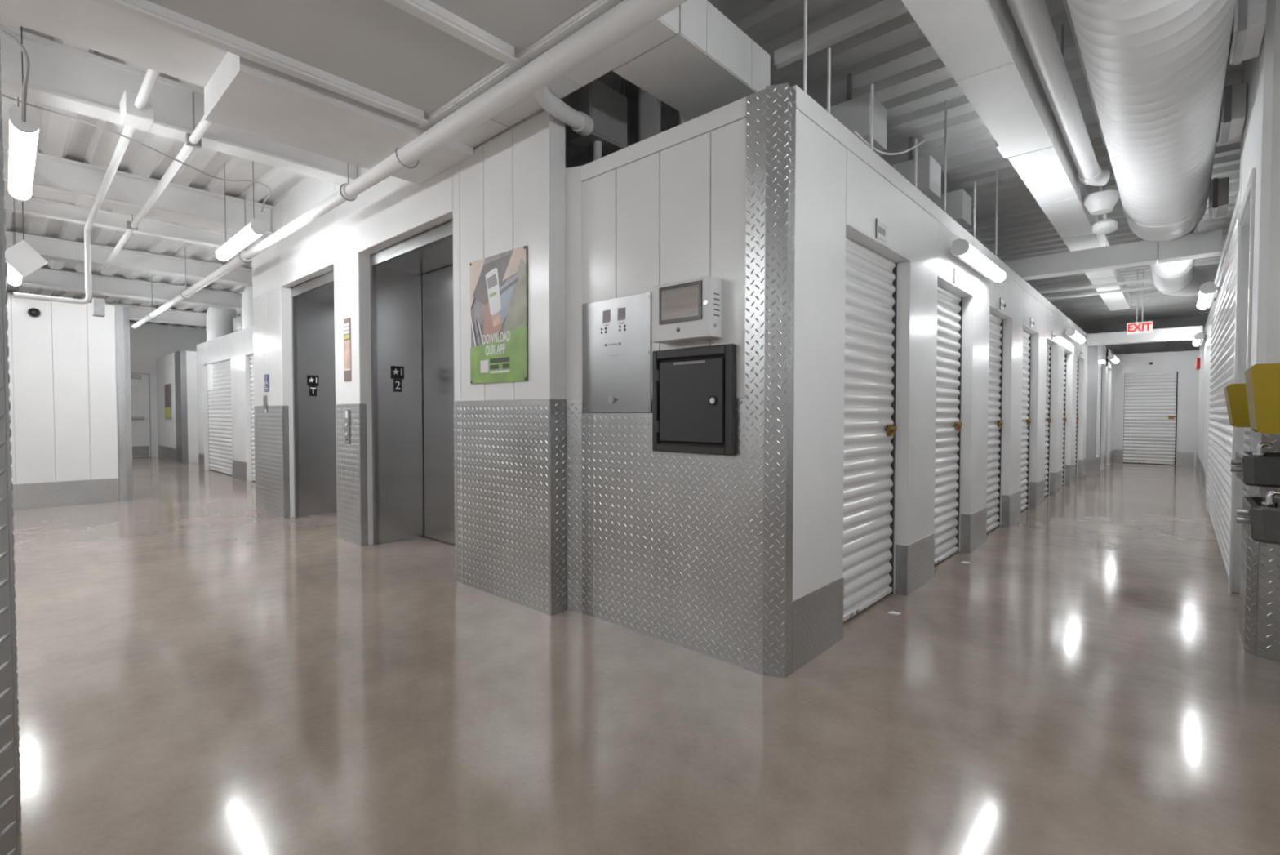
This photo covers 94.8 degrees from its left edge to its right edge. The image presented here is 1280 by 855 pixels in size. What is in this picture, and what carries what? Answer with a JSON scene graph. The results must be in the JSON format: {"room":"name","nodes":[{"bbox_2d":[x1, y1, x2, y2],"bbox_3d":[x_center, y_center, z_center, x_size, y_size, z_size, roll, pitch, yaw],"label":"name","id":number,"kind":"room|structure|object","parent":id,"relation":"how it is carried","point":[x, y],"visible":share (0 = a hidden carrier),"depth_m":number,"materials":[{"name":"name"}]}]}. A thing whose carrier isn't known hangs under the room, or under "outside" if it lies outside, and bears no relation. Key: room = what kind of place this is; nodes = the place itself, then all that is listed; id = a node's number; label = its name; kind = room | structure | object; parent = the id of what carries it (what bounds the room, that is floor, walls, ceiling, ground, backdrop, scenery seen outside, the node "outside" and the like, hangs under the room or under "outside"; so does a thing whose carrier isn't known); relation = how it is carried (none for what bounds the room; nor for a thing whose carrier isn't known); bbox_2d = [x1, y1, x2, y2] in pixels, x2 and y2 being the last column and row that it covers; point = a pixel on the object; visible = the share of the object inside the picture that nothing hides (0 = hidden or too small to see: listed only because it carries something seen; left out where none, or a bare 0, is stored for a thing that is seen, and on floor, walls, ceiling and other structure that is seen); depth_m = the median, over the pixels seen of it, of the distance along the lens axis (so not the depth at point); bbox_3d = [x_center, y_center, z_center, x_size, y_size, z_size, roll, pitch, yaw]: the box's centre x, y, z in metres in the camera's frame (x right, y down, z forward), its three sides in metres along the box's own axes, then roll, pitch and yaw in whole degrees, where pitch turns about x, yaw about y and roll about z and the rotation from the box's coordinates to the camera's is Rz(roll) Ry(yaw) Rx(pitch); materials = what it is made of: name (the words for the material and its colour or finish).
{"room":"self storage facility","nodes":[
{"label":"self storage facility","id":0,"kind":"room"},
{"bbox_2d":[0,38,22,854],"bbox_3d":[-1.754,-0.134,0.529,0.294,2.560,1.617,1,2,42],"label":"wall","id":1,"kind":"structure","parent":0,"point":[11,833],"depth_m":1.03,"materials":[{"name":"white paint"}]},
{"bbox_2d":[6,294,119,510],"bbox_3d":[-9.423,-0.325,8.342,4.825,2.545,2.790,1,2,42],"label":"wall","id":2,"kind":"structure","parent":0,"point":[62,371],"depth_m":7.27,"materials":[{"name":"white paint"}]},
{"bbox_2d":[115,305,133,501],"bbox_3d":[-6.763,-0.307,7.743,0.054,2.540,0.196,0,1,3],"label":"guard","id":3,"kind":"object","parent":2,"relation":"attached to","point":[122,363],"visible":1,"depth_m":7.70,"materials":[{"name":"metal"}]},
{"bbox_2d":[128,321,206,457],"bbox_3d":[-13.162,-0.940,14.741,0.150,3.450,8.000,1,2,42],"label":"wall","id":4,"kind":"structure","parent":0,"point":[148,342],"depth_m":15.26,"materials":[{"name":"white paint"}]},
{"bbox_2d":[130,373,151,457],"bbox_3d":[-13.006,-0.297,14.817,0.120,2.140,1.040,1,2,42],"label":"door","id":5,"kind":"structure","parent":4,"relation":"in","point":[140,383],"depth_m":15.07,"materials":[{"name":"white paint"}]},
{"bbox_2d":[155,350,198,463],"bbox_3d":[-10.721,-0.504,15.101,2.980,2.560,2.188,1,2,42],"label":"wall","id":6,"kind":"structure","parent":0,"point":[166,433],"depth_m":13.92,"materials":[{"name":"paint"}]},
{"bbox_2d":[164,383,171,418],"bbox_3d":[-11.455,-0.629,14.281,0.700,0.850,0.021,1,2,42],"label":"poster","id":7,"kind":"object","parent":6,"relation":"attached to","point":[167,387],"visible":1,"depth_m":14.21,"materials":[{"name":"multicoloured paper"}]},
{"bbox_2d":[174,350,188,463],"bbox_3d":[-10.551,-0.465,13.536,0.645,2.560,0.108,1,2,42],"label":"guard","id":8,"kind":"object","parent":6,"relation":"attached to","point":[180,374],"visible":1,"depth_m":13.35,"materials":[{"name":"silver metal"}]},
{"bbox_2d":[196,325,253,481],"bbox_3d":[-5.600,-0.402,11.093,6.850,2.560,3.188,1,2,42],"label":"wall","id":9,"kind":"structure","parent":0,"point":[237,347],"depth_m":10.31,"materials":[{"name":"paint"}]},
{"bbox_2d":[206,360,232,475],"bbox_3d":[-7.993,-0.227,11.238,2.070,2.201,0.052,1,2,42],"label":"door","id":10,"kind":"structure","parent":9,"relation":"in","point":[220,420],"depth_m":11.26,"materials":[{"name":"white metal"}]},
{"bbox_2d":[205,306,236,390],"bbox_3d":[-8.398,-1.692,11.816,0.456,1.902,0.498,1,2,42],"label":"insulated riser","id":11,"kind":"object","parent":9,"relation":"attached to","point":[220,322],"visible":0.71,"depth_m":11.61,"materials":[{"name":"white"}]},
{"bbox_2d":[241,285,253,328],"bbox_3d":[-6.554,-1.649,10.129,0.456,1.902,0.498,1,2,42],"label":"insulated riser","id":12,"kind":"object","parent":9,"relation":"attached to","point":[246,299],"visible":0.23,"depth_m":9.89,"materials":[{"name":"white"}]},
{"bbox_2d":[249,354,255,481],"bbox_3d":[-5.765,-0.175,9.199,2.130,2.201,0.052,1,2,42],"label":"door","id":13,"kind":"structure","parent":9,"relation":"in","point":[251,357],"depth_m":9.85,"materials":[{"name":"white metal"}]},
{"bbox_2d":[0,0,473,184],"bbox_3d":[-3.139,-2.056,2.087,0.720,0.675,5.316,1,2,42],"label":"ceiling beam","id":14,"kind":"structure","parent":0,"point":[242,94],"depth_m":3.15,"materials":[{"name":"metal"}]},
{"bbox_2d":[251,108,582,615],"bbox_3d":[-2.332,-0.704,5.462,5.778,3.450,0.708,1,2,42],"label":"wall","id":15,"kind":"structure","parent":0,"point":[517,445],"depth_m":3.79,"materials":[{"name":"white paint"}]},
{"bbox_2d":[291,270,337,516],"bbox_3d":[-3.123,-0.263,6.210,1.620,2.530,0.519,1,2,42],"label":"elevator door","id":16,"kind":"structure","parent":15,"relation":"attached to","point":[313,302],"depth_m":6.63,"materials":[{"name":"silver metal"}]},
{"bbox_2d":[306,375,319,395],"bbox_3d":[-3.681,-0.469,6.627,0.004,0.230,0.120,1,2,42],"label":"sign","id":17,"kind":"object","parent":16,"relation":"attached to","point":[313,380],"visible":1,"depth_m":6.63,"materials":[{"name":"black"}]},
{"bbox_2d":[343,317,351,381],"bbox_3d":[-2.599,-0.691,5.227,0.145,0.555,0.006,1,2,42],"label":"wall sign","id":18,"kind":"object","parent":15,"relation":"attached to","point":[347,322],"visible":1,"depth_m":5.22,"materials":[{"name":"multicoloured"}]},
{"bbox_2d":[343,339,350,369],"bbox_3d":[-2.601,-0.646,5.226,0.145,0.255,0.001,1,2,42],"label":"picture","id":19,"kind":"object","parent":18,"relation":"on","point":[346,342],"depth_m":5.23},
{"bbox_2d":[369,219,454,544],"bbox_3d":[-1.604,-0.228,4.820,1.680,2.530,0.519,1,2,42],"label":"elevator door","id":20,"kind":"structure","parent":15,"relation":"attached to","point":[411,278],"depth_m":5.25,"materials":[{"name":"silver metal"}]},
{"bbox_2d":[391,365,404,391],"bbox_3d":[-2.170,-0.434,5.272,0.004,0.230,0.120,1,2,42],"label":"sign","id":21,"kind":"object","parent":20,"relation":"attached to","point":[397,371],"visible":1,"depth_m":5.27,"materials":[{"name":"black"}]},
{"bbox_2d":[469,244,528,383],"bbox_3d":[-0.886,-0.675,3.654,0.607,0.790,0.013,1,2,42],"label":"poster","id":22,"kind":"object","parent":15,"relation":"attached to","point":[499,282],"visible":1,"depth_m":3.63,"materials":[{"name":"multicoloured paper"}]},
{"bbox_2d":[146,0,770,147],"bbox_3d":[-2.032,-1.883,1.623,1.866,0.257,6.120,1,2,42],"label":"ceiling","id":23,"kind":"structure","parent":0,"point":[377,46],"depth_m":2.83,"materials":[{"name":"paint"}]},
{"bbox_2d":[93,0,428,125],"bbox_3d":[-2.849,-1.758,1.703,0.073,0.052,4.730,1,2,42],"label":"ceiling beam","id":24,"kind":"structure","parent":23,"relation":"attached to","point":[145,10],"depth_m":2.80,"materials":[{"name":"metal"}]},
{"bbox_2d":[384,0,519,66],"bbox_3d":[-2.200,-1.743,1.109,0.073,0.052,4.730,1,2,42],"label":"ceiling beam","id":25,"kind":"structure","parent":23,"relation":"attached to","point":[427,11],"depth_m":2.61,"materials":[{"name":"metal"}]},
{"bbox_2d":[0,0,1243,330],"bbox_3d":[-2.397,-2.671,11.016,27.500,0.200,27.110,1,2,42],"label":"ceiling","id":26,"kind":"structure","parent":0,"point":[910,80],"depth_m":5.25,"materials":[{"name":"metal"}]},
{"bbox_2d":[7,263,22,285],"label":"lamp","id":27,"kind":"object","parent":26,"relation":"hanging from","point":[14,277],"depth_m":6.16,"materials":[{"name":"white"}]},
{"bbox_2d":[7,263,22,285],"bbox_3d":[-6.442,-1.598,6.068,1.290,0.077,0.104,1,2,43],"label":"diffuser","id":28,"kind":"object","parent":27,"relation":"attached to","point":[14,278],"depth_m":6.16,"materials":[{"name":"white"}]},
{"bbox_2d":[8,26,39,200],"bbox_3d":[-3.685,-1.958,3.501,1.471,0.853,0.120,1,2,42],"label":"lamp","id":29,"kind":"object","parent":26,"relation":"hanging from","point":[23,136],"visible":0.9,"depth_m":3.27,"materials":[{"name":"white"}]},
{"bbox_2d":[0,28,30,122],"bbox_3d":[-3.069,-1.733,2.857,0.262,0.377,0.144,1,2,42],"label":"cable","id":30,"kind":"object","parent":29,"relation":"hanging from","point":[26,75],"visible":1,"depth_m":2.82,"materials":[{"name":"grey plastic"}]},
{"bbox_2d":[8,121,38,199],"bbox_3d":[-3.685,-1.573,3.511,1.410,0.077,0.104,1,2,43],"label":"diffuser","id":31,"kind":"object","parent":29,"relation":"attached to","point":[22,144],"depth_m":3.41,"materials":[{"name":"white"}]},
{"bbox_2d":[1,93,271,212],"bbox_3d":[-3.349,-1.808,3.794,0.184,0.270,1.844,1,2,28],"label":"cable","id":32,"kind":"object","parent":29,"relation":"attached to","point":[2,95],"visible":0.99,"depth_m":3.86,"materials":[{"name":"grey plastic"}]},
{"bbox_2d":[3,191,233,247],"bbox_3d":[-8.026,-2.324,4.652,0.100,0.170,8.110,1,2,42],"label":"ceiling beam","id":33,"kind":"structure","parent":26,"relation":"attached to","point":[35,206],"depth_m":6.76,"materials":[{"name":"metal"}]},
{"bbox_2d":[5,263,242,310],"bbox_3d":[-9.955,-2.369,8.987,0.300,0.280,11.900,1,2,42],"label":"ceiling beam","id":34,"kind":"structure","parent":26,"relation":"attached to","point":[43,278],"depth_m":10.10,"materials":[{"name":"metal"}]},
{"bbox_2d":[7,293,242,329],"bbox_3d":[-12.315,-2.424,11.147,0.300,0.280,11.900,1,2,42],"label":"ceiling beam","id":35,"kind":"structure","parent":26,"relation":"attached to","point":[135,313],"depth_m":13.07,"materials":[{"name":"metal"}]},
{"bbox_2d":[4,231,252,286],"bbox_3d":[-8.166,-2.348,7.350,0.250,0.240,11.900,1,2,42],"label":"ceiling beam","id":36,"kind":"structure","parent":26,"relation":"attached to","point":[50,248],"depth_m":8.31,"materials":[{"name":"metal"}]},
{"bbox_2d":[2,144,273,239],"bbox_3d":[-6.919,-2.228,3.641,0.300,0.310,8.110,1,2,42],"label":"ceiling beam","id":37,"kind":"structure","parent":26,"relation":"attached to","point":[57,178],"depth_m":5.74,"materials":[{"name":"metal"}]},
{"bbox_2d":[4,200,48,276],"bbox_3d":[-5.487,-1.871,5.230,0.021,1.065,0.330,1,2,23],"label":"diamond panel","id":38,"kind":"object","parent":37,"relation":"hanging from","point":[21,256],"visible":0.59,"depth_m":5.23,"materials":[{"name":"white"}]},
{"bbox_2d":[102,91,212,269],"bbox_3d":[-4.907,-2.235,5.766,5.900,0.405,0.091,1,2,42],"label":"conduit","id":39,"kind":"object","parent":26,"relation":"hanging from","point":[193,140],"visible":0.86,"depth_m":4.79,"materials":[{"name":"metal"}]},
{"bbox_2d":[0,23,356,184],"bbox_3d":[-5.193,-2.178,2.062,0.200,0.330,8.110,1,2,42],"label":"ceiling beam","id":40,"kind":"structure","parent":26,"relation":"attached to","point":[64,77],"depth_m":3.88,"materials":[{"name":"metal"}]},
{"bbox_2d":[13,68,159,316],"bbox_3d":[-4.207,-1.593,4.429,4.440,0.960,0.650,1,2,42],"label":"conduit","id":41,"kind":"object","parent":40,"relation":"hanging from","point":[136,109],"visible":0.95,"depth_m":4.25,"materials":[{"name":"metal"}]},
{"bbox_2d":[214,160,266,261],"bbox_3d":[-3.484,-1.989,5.106,1.240,0.873,0.110,1,2,43],"label":"lamp","id":42,"kind":"object","parent":26,"relation":"hanging from","point":[255,228],"visible":0.97,"depth_m":4.95,"materials":[{"name":"white"}]},
{"bbox_2d":[216,223,261,260],"bbox_3d":[-3.484,-1.594,5.116,1.180,0.077,0.104,1,2,43],"label":"diffuser","id":43,"kind":"object","parent":42,"relation":"attached to","point":[246,235],"depth_m":5.05,"materials":[{"name":"white"}]},
{"bbox_2d":[131,0,687,328],"bbox_3d":[-4.364,-2.097,6.734,13.800,0.729,0.676,1,2,42],"label":"pipe","id":44,"kind":"object","parent":26,"relation":"hanging from","point":[627,17],"visible":0.92,"depth_m":3.12,"materials":[{"name":"metal"}]},
{"bbox_2d":[773,0,908,68],"bbox_3d":[1.347,-2.093,2.856,1.540,0.080,0.050,1,2,42],"label":"strut","id":45,"kind":"object","parent":26,"relation":"attached to","point":[884,11],"visible":0.88,"depth_m":3.09,"materials":[{"name":"white paint"}]},
{"bbox_2d":[901,0,1130,311],"bbox_3d":[4.432,-2.001,5.926,0.268,0.228,10.994,1,2,42],"label":"duct","id":46,"kind":"object","parent":45,"relation":"hanging from","point":[980,43],"visible":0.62,"depth_m":3.34,"materials":[{"name":"metal"}]},
{"bbox_2d":[1038,278,1150,293],"bbox_3d":[5.873,-1.884,8.000,1.600,0.044,0.044,1,2,42],"label":"conduit","id":47,"kind":"object","parent":46,"relation":"attached to","point":[1144,280],"visible":0.65,"depth_m":7.81,"materials":[{"name":"metal"}]},
{"bbox_2d":[1044,285,1151,299],"bbox_3d":[6.278,-1.895,8.442,1.600,0.044,0.044,1,2,42],"label":"conduit","id":48,"kind":"object","parent":46,"relation":"attached to","point":[1146,286],"visible":0.65,"depth_m":8.26,"materials":[{"name":"metal"}]},
{"bbox_2d":[1062,0,1106,146],"bbox_3d":[2.222,-2.077,2.998,0.060,0.060,3.700,1,2,42],"label":"pipe","id":49,"kind":"object","parent":45,"relation":"attached to","point":[1065,3],"visible":0.28,"depth_m":3.35,"materials":[{"name":"metal"}]},
{"bbox_2d":[824,72,886,152],"bbox_3d":[1.448,-2.143,4.017,0.360,0.500,0.300,1,2,42],"label":"box","id":50,"kind":"object","parent":26,"relation":"hanging from","point":[854,113],"visible":0.61,"depth_m":3.88,"materials":[{"name":"white paint"}]},
{"bbox_2d":[890,136,941,199],"bbox_3d":[2.285,-2.166,4.931,0.360,0.500,0.300,1,2,42],"label":"box","id":51,"kind":"object","parent":26,"relation":"hanging from","point":[929,171],"visible":0.62,"depth_m":4.79,"materials":[{"name":"white paint"}]},
{"bbox_2d":[931,172,971,226],"bbox_3d":[2.947,-2.185,5.654,0.360,0.500,0.300,1,2,42],"label":"box","id":52,"kind":"object","parent":26,"relation":"hanging from","point":[958,202],"visible":0.53,"depth_m":5.50,"materials":[{"name":"white paint"}]},
{"bbox_2d":[1006,0,1110,185],"bbox_3d":[2.292,-2.127,3.227,0.186,0.492,4.134,1,2,42],"label":"pipe","id":53,"kind":"object","parent":26,"relation":"hanging from","point":[1032,18],"visible":1,"depth_m":3.25,"materials":[{"name":"metal"}]},
{"bbox_2d":[1126,270,1152,333],"bbox_3d":[8.088,-2.028,9.520,0.320,1.010,0.042,1,2,42],"label":"exit sign","id":54,"kind":"object","parent":26,"relation":"hanging from","point":[1142,326],"visible":1,"depth_m":9.51,"materials":[{"name":"white"}]},
{"bbox_2d":[1066,0,1235,241],"bbox_3d":[3.053,-1.996,3.459,0.550,0.765,5.500,1,2,42],"label":"spiral duct","id":55,"kind":"object","parent":26,"relation":"hanging from","point":[1156,69],"visible":1,"depth_m":2.93,"materials":[{"name":"metal"}]},
{"bbox_2d":[1083,185,1119,214],"bbox_3d":[3.845,-1.910,4.906,0.236,0.230,0.236,1,2,42],"label":"fitting","id":56,"kind":"object","parent":55,"relation":"attached to","point":[1100,202],"visible":0.96,"depth_m":4.84,"materials":[{"name":"white"}]},
{"bbox_2d":[1092,213,1117,234],"bbox_3d":[3.926,-1.722,4.973,0.170,0.150,0.170,1,2,42],"label":"ceiling sensor","id":57,"kind":"object","parent":56,"relation":"attached to","point":[1104,226],"visible":1,"depth_m":4.92,"materials":[{"name":"white"}]},
{"bbox_2d":[1208,177,1229,218],"bbox_3d":[4.729,-1.873,4.810,0.105,0.236,0.366,1,2,42],"label":"duct","id":58,"kind":"object","parent":55,"relation":"attached to","point":[1220,188],"visible":0.92,"depth_m":4.69,"materials":[{"name":"metal"}]},
{"bbox_2d":[1217,83,1246,143],"bbox_3d":[3.649,-1.933,3.628,0.105,0.216,0.366,1,2,42],"label":"duct","id":59,"kind":"object","parent":55,"relation":"attached to","point":[1233,105],"visible":0.86,"depth_m":3.51,"materials":[{"name":"metal"}]},
{"bbox_2d":[1229,0,1266,66],"bbox_3d":[2.906,-1.952,2.816,0.105,0.256,0.366,1,2,42],"label":"duct","id":60,"kind":"object","parent":55,"relation":"attached to","point":[1250,17],"visible":0.83,"depth_m":2.72,"materials":[{"name":"metal"}]},
{"bbox_2d":[565,88,685,370],"bbox_3d":[-1.336,-0.783,6.594,5.500,3.550,1.850,1,2,42],"label":"wall","id":61,"kind":"structure","parent":0,"point":[650,108],"depth_m":4.32,"materials":[{"name":"paint"}]},
{"bbox_2d":[12,457,1279,854],"bbox_3d":[-2.434,0.939,11.068,27.500,0.120,27.000,1,2,42],"label":"floor","id":62,"kind":"structure","parent":0,"point":[202,669],"depth_m":2.35,"materials":[{"name":"concrete"}]},
{"bbox_2d":[622,78,640,146],"bbox_3d":[-0.060,-0.669,4.066,0.120,3.450,0.060,1,2,42],"label":"stud","id":63,"kind":"object","parent":62,"relation":"on","point":[632,91],"visible":0.25,"depth_m":4.03,"materials":[{"name":"metal"}]},
{"bbox_2d":[581,97,746,667],"bbox_3d":[0.133,-0.197,3.010,1.185,2.560,0.094,1,2,42],"label":"wall","id":64,"kind":"structure","parent":0,"point":[663,532],"depth_m":2.94,"materials":[{"name":"metal"}]},
{"bbox_2d":[582,291,651,413],"bbox_3d":[-0.139,-0.389,3.184,0.521,0.619,0.018,1,2,42],"label":"control panel","id":65,"kind":"object","parent":64,"relation":"attached to","point":[616,332],"visible":1,"depth_m":3.17,"materials":[{"name":"silver metal"}]},
{"bbox_2d":[653,275,722,343],"bbox_3d":[0.219,-0.550,2.792,0.346,0.272,0.106,1,2,42],"label":"control panel","id":66,"kind":"object","parent":64,"relation":"attached to","point":[690,309],"visible":1,"depth_m":2.73,"materials":[{"name":"white"}]},
{"bbox_2d":[652,343,736,455],"bbox_3d":[0.248,-0.129,2.821,0.485,0.506,0.041,1,2,42],"label":"box","id":67,"kind":"object","parent":64,"relation":"attached to","point":[694,388],"visible":1,"depth_m":2.79,"materials":[{"name":"black metal"}]},
{"bbox_2d":[743,82,795,677],"bbox_3d":[0.567,-0.188,2.584,0.212,2.565,0.057,0,1,13],"label":"guard","id":68,"kind":"object","parent":64,"relation":"attached to","point":[771,111],"visible":1,"depth_m":2.57,"materials":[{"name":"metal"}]},
{"bbox_2d":[660,100,680,132],"bbox_3d":[0.198,-0.663,3.829,0.120,3.450,0.060,1,2,42],"label":"stud","id":69,"kind":"object","parent":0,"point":[670,117],"visible":0.02,"depth_m":3.81,"materials":[{"name":"metal"}]},
{"bbox_2d":[791,84,1088,601],"bbox_3d":[4.421,-0.305,6.759,0.112,2.585,11.210,1,2,42],"label":"wall","id":70,"kind":"structure","parent":0,"point":[842,185],"depth_m":3.73,"materials":[{"name":"white paint"}]},
{"bbox_2d":[803,0,807,93],"bbox_3d":[0.763,-1.900,2.711,0.050,0.920,0.040,1,2,42],"label":"rod","id":71,"kind":"object","parent":70,"relation":"on","point":[805,1],"visible":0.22,"depth_m":2.71,"materials":[{"name":"metal"}]},
{"bbox_2d":[826,47,831,113],"bbox_3d":[0.932,-1.654,2.902,0.050,0.420,0.040,1,2,42],"label":"rod","id":72,"kind":"object","parent":70,"relation":"on","point":[829,48],"visible":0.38,"depth_m":2.89,"materials":[{"name":"metal"}]},
{"bbox_2d":[842,236,897,622],"bbox_3d":[1.299,0.011,3.405,0.065,2.124,0.965,1,2,42],"label":"door","id":73,"kind":"structure","parent":70,"relation":"in","point":[871,277],"depth_m":3.46,"materials":[{"name":"white metal"}]},
{"bbox_2d":[870,83,873,150],"bbox_3d":[1.303,-1.690,3.307,0.050,0.470,0.040,1,2,42],"label":"rod","id":74,"kind":"object","parent":70,"relation":"on","point":[872,84],"visible":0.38,"depth_m":3.30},
{"bbox_2d":[875,217,886,242],"bbox_3d":[1.355,-1.099,3.303,0.006,0.110,0.157,1,2,42],"label":"number plate","id":75,"kind":"object","parent":70,"relation":"attached to","point":[881,228],"visible":1,"depth_m":3.30,"materials":[{"name":"white"}]},
{"bbox_2d":[791,457,1085,673],"bbox_3d":[4.458,0.829,6.753,0.017,0.318,11.225,1,2,42],"label":"kick plate","id":76,"kind":"structure","parent":70,"relation":"attached to","point":[817,620],"depth_m":2.97,"materials":[{"name":"metal"}]},
{"bbox_2d":[943,99,947,212],"bbox_3d":[2.248,-1.941,4.333,0.050,0.920,0.040,1,2,42],"label":"rod","id":77,"kind":"object","parent":70,"relation":"on","point":[946,100],"visible":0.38,"depth_m":4.33,"materials":[{"name":"metal"}]},
{"bbox_2d":[934,284,962,564],"bbox_3d":[2.329,-0.017,4.529,0.065,2.124,0.965,1,2,42],"label":"door","id":78,"kind":"structure","parent":70,"relation":"in","point":[948,423],"depth_m":4.64,"materials":[{"name":"white metal"}]},
{"bbox_2d":[949,238,1006,283],"bbox_3d":[2.660,-1.291,4.638,0.168,0.118,1.240,1,2,42],"label":"lamp","id":79,"kind":"object","parent":70,"relation":"attached to","point":[962,249],"visible":0.99,"depth_m":4.42,"materials":[{"name":"white"}]},
{"bbox_2d":[960,244,1005,281],"bbox_3d":[2.694,-1.285,4.606,0.065,0.098,1.180,1,2,42],"label":"diffuser","id":80,"kind":"object","parent":79,"relation":"attached to","point":[972,257],"depth_m":4.55,"materials":[{"name":"white"}]},
{"bbox_2d":[986,312,1003,532],"bbox_3d":[3.359,-0.046,5.654,0.065,2.124,0.965,1,2,42],"label":"door","id":81,"kind":"structure","parent":70,"relation":"in","point":[995,422],"depth_m":5.82,"materials":[{"name":"white metal"}]},
{"bbox_2d":[995,168,998,256],"bbox_3d":[3.362,-1.972,5.550,0.050,0.920,0.040,1,2,42],"label":"rod","id":82,"kind":"object","parent":70,"relation":"on","point":[997,170],"visible":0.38,"depth_m":5.54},
{"bbox_2d":[1020,330,1031,511],"bbox_3d":[4.388,-0.074,6.778,0.065,2.124,0.965,1,2,42],"label":"door","id":83,"kind":"structure","parent":70,"relation":"in","point":[1026,421],"depth_m":7.00,"materials":[{"name":"white metal"}]},
{"bbox_2d":[1044,342,1051,496],"bbox_3d":[5.418,-0.103,7.903,0.065,2.124,0.965,1,2,42],"label":"door","id":84,"kind":"structure","parent":70,"relation":"in","point":[1047,420],"depth_m":8.17,"materials":[{"name":"white metal"}]},
{"bbox_2d":[1062,351,1066,484],"bbox_3d":[6.448,-0.132,9.027,0.065,2.124,0.965,1,2,42],"label":"door","id":85,"kind":"structure","parent":70,"relation":"in","point":[1064,418],"depth_m":9.34,"materials":[{"name":"white metal"}]},
{"bbox_2d":[1065,328,1085,343],"bbox_3d":[6.563,-1.380,8.900,0.168,0.118,1.240,1,2,42],"label":"lamp","id":86,"kind":"object","parent":70,"relation":"attached to","point":[1072,333],"visible":0.95,"depth_m":8.62,"materials":[{"name":"white"}]},
{"bbox_2d":[1003,228,1222,280],"bbox_3d":[4.584,-1.692,5.958,1.862,0.200,0.200,1,2,42],"label":"cross beam","id":87,"kind":"structure","parent":70,"relation":"on","point":[1206,243],"depth_m":5.75,"materials":[{"name":"metal"}]},
{"bbox_2d":[1149,223,1219,295],"bbox_3d":[6.633,-1.957,6.526,1.492,0.404,3.835,1,2,42],"label":"spiral duct","id":88,"kind":"object","parent":87,"relation":"on","point":[1181,277],"visible":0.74,"depth_m":7.40,"materials":[{"name":"metal"}]},
{"bbox_2d":[1086,325,1203,346],"bbox_3d":[8.586,-1.557,10.067,1.502,0.200,0.200,1,2,42],"label":"cross beam","id":89,"kind":"structure","parent":70,"relation":"attached to","point":[1184,333],"depth_m":9.98,"materials":[{"name":"metal"}]},
{"bbox_2d":[1085,345,1115,475],"bbox_3d":[9.549,-0.433,12.280,0.295,2.560,3.978,1,2,42],"label":"wall","id":90,"kind":"structure","parent":0,"point":[1097,355],"depth_m":11.10,"materials":[{"name":"paint"}]},
{"bbox_2d":[1078,315,1208,450],"bbox_3d":[13.073,-0.928,14.247,9.020,3.450,0.100,1,2,42],"label":"wall","id":91,"kind":"structure","parent":0,"point":[1175,345],"depth_m":14.48,"materials":[{"name":"paint"}]},
{"bbox_2d":[1112,350,1199,466],"bbox_3d":[11.548,-0.426,13.202,1.600,2.500,0.100,1,2,42],"label":"wall","id":92,"kind":"structure","parent":0,"point":[1183,362],"depth_m":12.91,"materials":[{"name":"paint"}]},
{"bbox_2d":[1122,371,1177,465],"bbox_3d":[11.467,-0.239,13.236,0.910,2.124,0.065,1,2,42],"label":"door","id":93,"kind":"structure","parent":92,"relation":"in","point":[1150,398],"depth_m":13.23,"materials":[{"name":"white metal"}]},
{"bbox_2d":[1195,191,1239,577],"bbox_3d":[8.019,-0.350,8.264,0.134,2.600,12.150,1,2,42],"label":"wall","id":94,"kind":"structure","parent":0,"point":[1223,309],"depth_m":5.40,"materials":[{"name":"metal"}]},
{"bbox_2d":[1196,281,1219,310],"bbox_3d":[5.908,-1.359,6.110,0.168,0.118,1.240,1,2,42],"label":"lamp","id":95,"kind":"object","parent":94,"relation":"attached to","point":[1207,290],"visible":0.88,"depth_m":5.84,"materials":[{"name":"white"}]},
{"bbox_2d":[1197,292,1208,309],"bbox_3d":[5.874,-1.354,6.141,0.065,0.098,1.180,1,2,42],"label":"diffuser","id":96,"kind":"object","parent":95,"relation":"attached to","point":[1203,299],"depth_m":6.16,"materials":[{"name":"white"}]},
{"bbox_2d":[1228,0,1279,660],"bbox_3d":[4.838,-0.615,1.973,3.948,3.450,1.414,1,2,42],"label":"wall","id":97,"kind":"structure","parent":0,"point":[1254,566],"depth_m":2.81,"materials":[{"name":"metal"}]},
{"bbox_3d":[0.536,-0.128,-0.470,0.100,2.600,8.035,1,2,42],"label":"wall","id":98,"kind":"structure","parent":0,"visible":0},
{"bbox_2d":[1223,383,1249,426],"bbox_3d":[2.665,-0.087,2.317,0.515,0.177,0.220,1,2,42],"label":"hood","id":99,"kind":"object","parent":98,"relation":"attached to","point":[1236,397],"visible":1,"depth_m":2.39,"materials":[{"name":"plastic"}]},
{"bbox_2d":[1230,441,1279,487],"bbox_3d":[2.725,0.146,2.377,0.493,0.176,0.404,1,2,42],"label":"fountain","id":100,"kind":"object","parent":98,"relation":"attached to","point":[1259,468],"visible":1,"depth_m":2.35,"materials":[{"name":"grey metal"}]},
{"bbox_2d":[1235,489,1279,544],"bbox_3d":[2.442,0.314,2.071,0.493,0.181,0.364,1,2,42],"label":"fountain","id":101,"kind":"object","parent":98,"relation":"attached to","point":[1260,518],"visible":1,"depth_m":2.08,"materials":[{"name":"grey metal"}]},
{"bbox_2d":[1244,363,1279,433],"bbox_3d":[2.354,-0.096,1.951,0.480,0.237,0.260,1,2,42],"label":"hood","id":102,"kind":"object","parent":98,"relation":"attached to","point":[1262,380],"visible":1,"depth_m":1.99,"materials":[{"name":"plastic"}]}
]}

